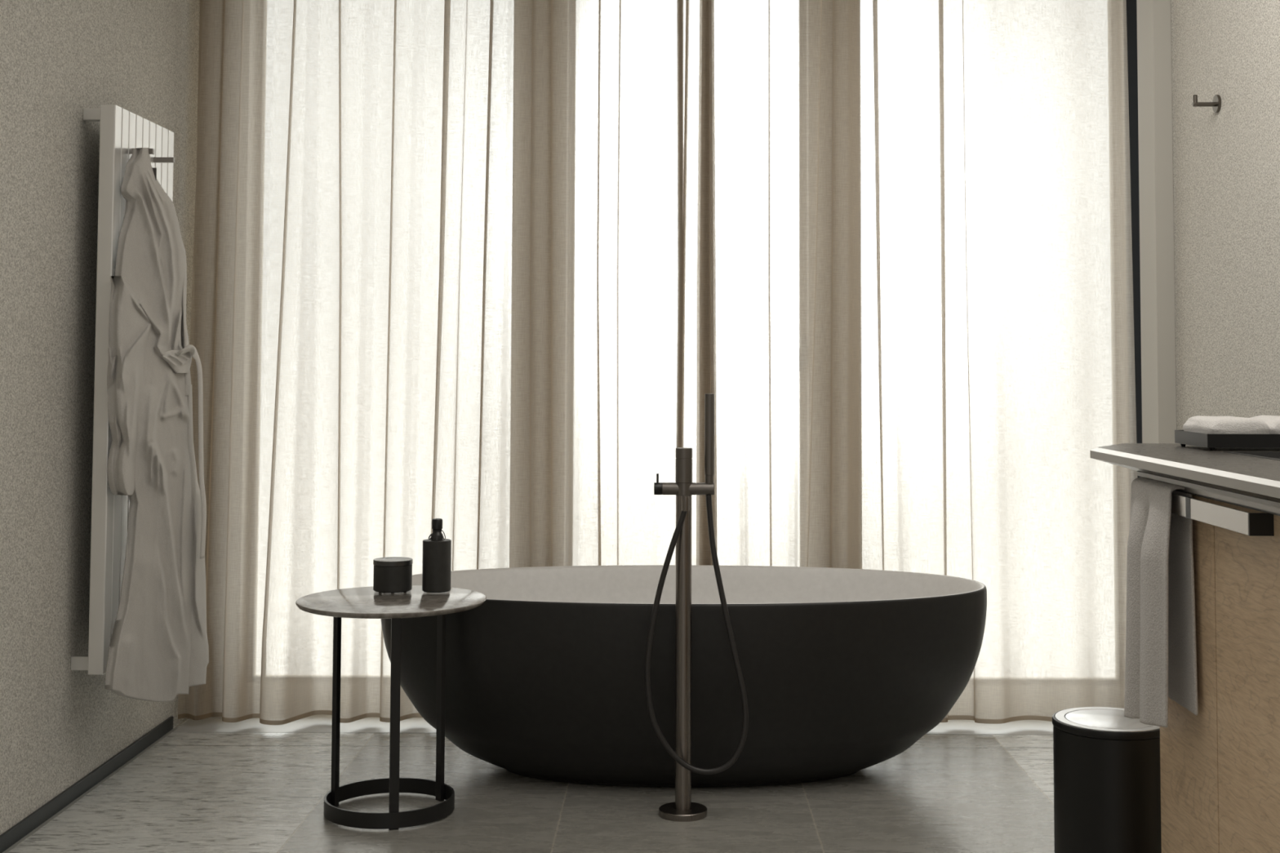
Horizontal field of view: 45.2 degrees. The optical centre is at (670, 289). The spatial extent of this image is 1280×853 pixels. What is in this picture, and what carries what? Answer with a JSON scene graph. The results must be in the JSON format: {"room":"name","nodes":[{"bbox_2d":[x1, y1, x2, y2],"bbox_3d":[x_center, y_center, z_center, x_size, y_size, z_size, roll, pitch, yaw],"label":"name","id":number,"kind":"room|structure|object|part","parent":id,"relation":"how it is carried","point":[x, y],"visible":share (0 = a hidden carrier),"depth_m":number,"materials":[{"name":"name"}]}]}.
{"room":"bathroom","nodes":[
{"label":"bathroom","id":0,"kind":"room"},
{"bbox_2d":[0,0,199,835],"bbox_3d":[-1.545,-0.129,1.588,0.140,2.550,6.760,0,-3,0],"label":"wall","id":1,"kind":"structure","parent":0,"point":[60,59],"depth_m":3.70,"materials":[{"name":"paint"}]},
{"bbox_2d":[0,716,177,852],"bbox_3d":[-1.474,1.122,1.444,0.009,0.037,6.200,0,-3,0],"label":"baseboard","id":2,"kind":"structure","parent":1,"relation":"attached to","point":[14,834],"depth_m":3.82,"materials":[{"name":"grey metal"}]},
{"bbox_2d":[71,104,174,675],"bbox_3d":[-1.400,0.251,3.995,0.150,1.398,0.451,0,-3,0],"label":"towel radiator","id":3,"kind":"object","parent":1,"relation":"attached to","point":[122,131],"visible":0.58,"depth_m":3.79,"materials":[{"name":"white metal"}]},
{"bbox_3d":[-1.397,0.240,3.793,0.038,1.398,0.047,0,-3,0],"label":"panel","id":4,"kind":"part","parent":3,"relation":"part of","materials":[{"name":"white metal"}]},
{"bbox_3d":[-1.383,0.243,3.843,0.010,1.398,0.047,0,-3,0],"label":"panel","id":5,"kind":"part","parent":3,"relation":"part of","materials":[{"name":"white metal"}]},
{"bbox_3d":[-1.383,0.245,3.894,0.010,1.398,0.047,0,-3,0],"label":"panel","id":6,"kind":"part","parent":3,"relation":"part of","materials":[{"name":"white metal"}]},
{"bbox_3d":[-1.383,0.248,3.944,0.010,1.398,0.047,0,-3,0],"label":"panel","id":7,"kind":"part","parent":3,"relation":"part of","materials":[{"name":"white metal"}]},
{"bbox_3d":[-1.383,0.251,3.995,0.010,1.398,0.047,0,-3,0],"label":"panel","id":8,"kind":"part","parent":3,"relation":"part of","materials":[{"name":"white metal"}]},
{"bbox_3d":[-1.383,0.253,4.045,0.010,1.398,0.047,0,-3,0],"label":"panel","id":9,"kind":"part","parent":3,"relation":"part of","materials":[{"name":"white metal"}]},
{"bbox_2d":[104,147,208,702],"bbox_3d":[-1.304,0.350,3.956,0.096,1.424,0.521,0,-3,12],"label":"bathrobe","id":10,"kind":"object","parent":3,"relation":"hanging from","point":[158,650],"visible":1,"depth_m":3.88,"materials":[{"name":"fabric"}]},
{"bbox_3d":[-1.284,0.660,4.121,0.072,0.811,0.150,0,-3,0],"label":"panel","id":11,"kind":"part","parent":10,"relation":"part of","materials":[{"name":"white fabric"}]},
{"bbox_3d":[-1.383,0.256,4.096,0.010,1.398,0.047,0,-3,0],"label":"panel","id":12,"kind":"part","parent":3,"relation":"part of","materials":[{"name":"white metal"}]},
{"bbox_3d":[-1.383,0.258,4.146,0.010,1.398,0.047,0,-3,0],"label":"panel","id":13,"kind":"part","parent":3,"relation":"part of","materials":[{"name":"white metal"}]},
{"bbox_3d":[-1.383,0.261,4.197,0.010,1.398,0.047,0,-3,0],"label":"panel","id":14,"kind":"part","parent":3,"relation":"part of","materials":[{"name":"white metal"}]},
{"bbox_2d":[196,0,222,717],"bbox_3d":[-0.011,0.041,4.834,2.928,2.550,0.160,0,-3,0],"label":"wall","id":15,"kind":"structure","parent":0,"point":[201,1],"depth_m":4.79,"materials":[{"name":"beige paint"}]},
{"bbox_2d":[173,714,1053,734],"bbox_3d":[-0.035,1.307,4.636,2.848,0.001,0.277,0,-3,0],"label":"trim","id":16,"kind":"structure","parent":15,"relation":"attached to","point":[319,723],"depth_m":4.57,"materials":[{"name":"grey stone"}]},
{"bbox_2d":[7,718,1054,852],"bbox_3d":[-0.015,1.218,1.690,3.328,0.120,7.100,0,-3,0],"label":"floor","id":17,"kind":"structure","parent":0,"point":[189,792],"depth_m":3.75,"materials":[{"name":"grey tile"}]},
{"bbox_2d":[295,585,486,830],"bbox_3d":[-0.677,1.004,3.716,0.455,0.508,0.455,0,-3,0],"label":"side table","id":18,"kind":"object","parent":17,"relation":"on","point":[361,602],"visible":0.92,"depth_m":3.69,"materials":[{"name":"grey stone"}]},
{"bbox_3d":[-0.817,1.012,3.751,0.012,0.495,0.022,-1,-3,14],"label":"leg","id":19,"kind":"part","parent":18,"relation":"part of","materials":[{"name":"black metal"}]},
{"bbox_2d":[373,556,413,592],"bbox_3d":[-0.699,0.718,3.864,0.098,0.078,0.098,0,-3,0],"label":"jar","id":20,"kind":"object","parent":18,"relation":"on","point":[391,574],"visible":1,"depth_m":3.83,"materials":[{"name":"black ceramic"}]},
{"bbox_3d":[-0.699,0.685,3.866,0.098,0.012,0.098,0,-3,0],"label":"lid","id":21,"kind":"part","parent":20,"relation":"part of","materials":[{"name":"grey"}]},
{"bbox_3d":[-0.642,1.004,3.576,0.022,0.495,0.012,1,-3,-14],"label":"leg","id":22,"kind":"part","parent":18,"relation":"part of","materials":[{"name":"black metal"}]},
{"bbox_2d":[422,518,451,592],"bbox_3d":[-0.587,0.666,3.858,0.071,0.180,0.071,0,-3,0],"label":"bottle","id":23,"kind":"object","parent":18,"relation":"on","point":[437,550],"visible":1,"depth_m":3.83,"materials":[{"name":"black plastic"}]},
{"bbox_3d":[-0.570,1.016,3.812,0.012,0.495,0.022,3,-4,-42],"label":"leg","id":24,"kind":"part","parent":18,"relation":"part of","materials":[{"name":"black metal"}]},
{"bbox_2d":[381,564,986,786],"bbox_3d":[0.033,1.036,4.131,1.634,0.492,0.768,0,-3,0],"label":"bathtub","id":25,"kind":"object","parent":17,"relation":"on","point":[844,670],"visible":0.87,"depth_m":3.84,"materials":[{"name":"black ceramic"}]},
{"bbox_2d":[412,564,984,604],"bbox_3d":[0.033,0.994,4.133,1.616,0.406,0.744,0,-3,0],"label":"bathtub interior","id":26,"kind":"object","parent":25,"relation":"in","point":[622,584],"depth_m":4.45,"materials":[{"name":"white ceramic"}]},
{"bbox_2d":[644,393,748,822],"bbox_3d":[0.062,0.760,3.782,0.248,1.008,0.264,0,-3,0],"label":"mixer","id":27,"kind":"object","parent":17,"relation":"on","point":[682,810],"visible":1,"depth_m":3.69,"materials":[{"name":"grey"}]},
{"bbox_3d":[-0.030,0.482,3.722,0.020,0.030,0.030,0,-3,0],"label":"flow knob","id":28,"kind":"part","parent":27,"relation":"part of","materials":[{"name":"black plastic"}]},
{"bbox_3d":[0.030,1.252,3.683,0.116,0.016,0.116,0,-3,0],"label":"floor plate","id":29,"kind":"part","parent":27,"relation":"part of","materials":[{"name":"grey"}]},
{"bbox_2d":[1052,706,1161,852],"bbox_3d":[0.839,1.021,2.920,0.217,0.404,0.217,0,-3,0],"label":"waste bin","id":30,"kind":"object","parent":17,"relation":"on","point":[1107,777],"visible":0.78,"depth_m":2.83,"materials":[{"name":"black metal"}]},
{"bbox_3d":[0.839,0.826,2.930,0.217,0.014,0.217,0,-3,0],"label":"lid","id":31,"kind":"part","parent":30,"relation":"part of","materials":[{"name":"silver metal"}]},
{"bbox_2d":[1137,471,1279,852],"bbox_3d":[1.147,0.717,1.651,0.606,0.884,2.270,0,-3,0],"label":"vanity cabinet","id":32,"kind":"object","parent":17,"relation":"on","point":[1220,766],"visible":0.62,"depth_m":2.41,"materials":[{"name":"brown wood"}]},
{"bbox_2d":[1124,476,1198,727],"bbox_3d":[0.838,0.546,2.660,0.076,0.428,0.242,0,-3,0],"label":"hand towel","id":33,"kind":"object","parent":32,"relation":"hanging from","point":[1161,651],"visible":0.99,"depth_m":2.60,"materials":[{"name":"white fabric"}]},
{"bbox_2d":[1089,443,1279,502],"bbox_3d":[1.135,0.267,1.853,0.632,0.033,2.627,0,-3,0],"label":"countertop","id":34,"kind":"structure","parent":32,"relation":"on","point":[1255,477],"depth_m":2.55,"materials":[{"name":"grey stone"}]},
{"bbox_2d":[1174,430,1279,450],"bbox_3d":[1.216,0.292,2.976,0.417,0.032,0.187,0,-3,0],"label":"tray","id":35,"kind":"object","parent":34,"relation":"on","point":[1184,437],"visible":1,"depth_m":2.88,"materials":[{"name":"black"}]},
{"bbox_2d":[1182,415,1270,434],"bbox_3d":[1.074,0.272,2.976,0.116,0.051,0.176,0,-3,0],"label":"folded towel","id":36,"kind":"object","parent":35,"relation":"on","point":[1203,424],"visible":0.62,"depth_m":2.90,"materials":[{"name":"white fabric"}]},
{"bbox_2d":[1251,414,1279,434],"bbox_3d":[1.191,0.271,2.976,0.118,0.052,0.176,0,-3,0],"label":"folded towel","id":37,"kind":"object","parent":35,"relation":"on","point":[1273,422],"visible":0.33,"depth_m":2.92,"materials":[{"name":"white fabric"}]},
{"bbox_2d":[1222,451,1279,460],"bbox_3d":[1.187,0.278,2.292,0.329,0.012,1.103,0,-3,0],"label":"sink","id":38,"kind":"object","parent":34,"relation":"in","point":[1275,455],"visible":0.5,"depth_m":2.83,"materials":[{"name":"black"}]},
{"bbox_3d":[0.890,0.761,2.619,0.020,0.832,0.291,0,-3,0],"label":"panel","id":39,"kind":"part","parent":32,"relation":"part of","materials":[{"name":"brown wood"}]},
{"bbox_3d":[0.890,0.704,1.494,0.020,0.832,1.955,0,-3,0],"label":"panel","id":40,"kind":"part","parent":32,"relation":"part of","materials":[{"name":"brown wood"}]},
{"bbox_3d":[0.863,0.343,2.246,0.036,0.033,0.004,0,-3,0],"label":"rail","id":41,"kind":"part","parent":32,"relation":"part of","materials":[{"name":"black metal"}]},
{"bbox_2d":[1170,0,1279,430],"bbox_3d":[1.523,-0.120,1.588,0.140,2.550,6.760,0,-3,0],"label":"wall","id":42,"kind":"structure","parent":0,"point":[1226,162],"depth_m":4.01,"materials":[{"name":"paint"}]},
{"bbox_2d":[1126,0,1142,477],"bbox_3d":[1.432,0.037,4.667,0.041,2.550,0.175,0,-3,0],"label":"mirror frame","id":43,"kind":"structure","parent":42,"relation":"attached to","point":[1131,6],"depth_m":4.67,"materials":[{"name":"black metal"}]},
{"bbox_2d":[1136,0,1176,443],"bbox_3d":[1.426,0.029,4.502,0.053,2.550,0.155,0,-3,0],"label":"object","id":44,"kind":"structure","parent":42,"relation":"attached to","point":[1157,258],"depth_m":4.46,"materials":[{"name":"grey paint"}]},
{"bbox_2d":[1192,94,1221,112],"bbox_3d":[1.421,-0.494,4.081,0.067,0.048,0.048,0,-3,0],"label":"wall hook","id":45,"kind":"object","parent":42,"relation":"attached to","point":[1215,104],"visible":1,"depth_m":4.08,"materials":[{"name":"grey metal"}]},
{"bbox_3d":[1.417,-0.501,4.081,0.059,0.031,0.012,0,-3,0],"label":"hook arm","id":46,"kind":"part","parent":45,"relation":"part of","materials":[{"name":"brown metal"}]},
{"bbox_3d":[-0.007,-1.449,1.826,3.328,0.120,7.100,0,-3,0],"label":"ceiling","id":47,"kind":"structure","parent":0,"visible":0},
{"bbox_2d":[177,0,683,724],"bbox_3d":[-0.712,0.017,4.622,1.496,2.525,0.141,0,-3,0],"label":"curtain","id":48,"kind":"object","parent":47,"relation":"hanging from","point":[437,262],"visible":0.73,"depth_m":4.62,"materials":[{"name":"fabric"}]},
{"bbox_2d":[680,0,1137,724],"bbox_3d":[0.716,0.022,4.633,1.374,2.525,0.095,0,-3,0],"label":"curtain","id":49,"kind":"object","parent":47,"relation":"hanging from","point":[908,308],"visible":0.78,"depth_m":4.63,"materials":[{"name":"fabric"}]}
]}

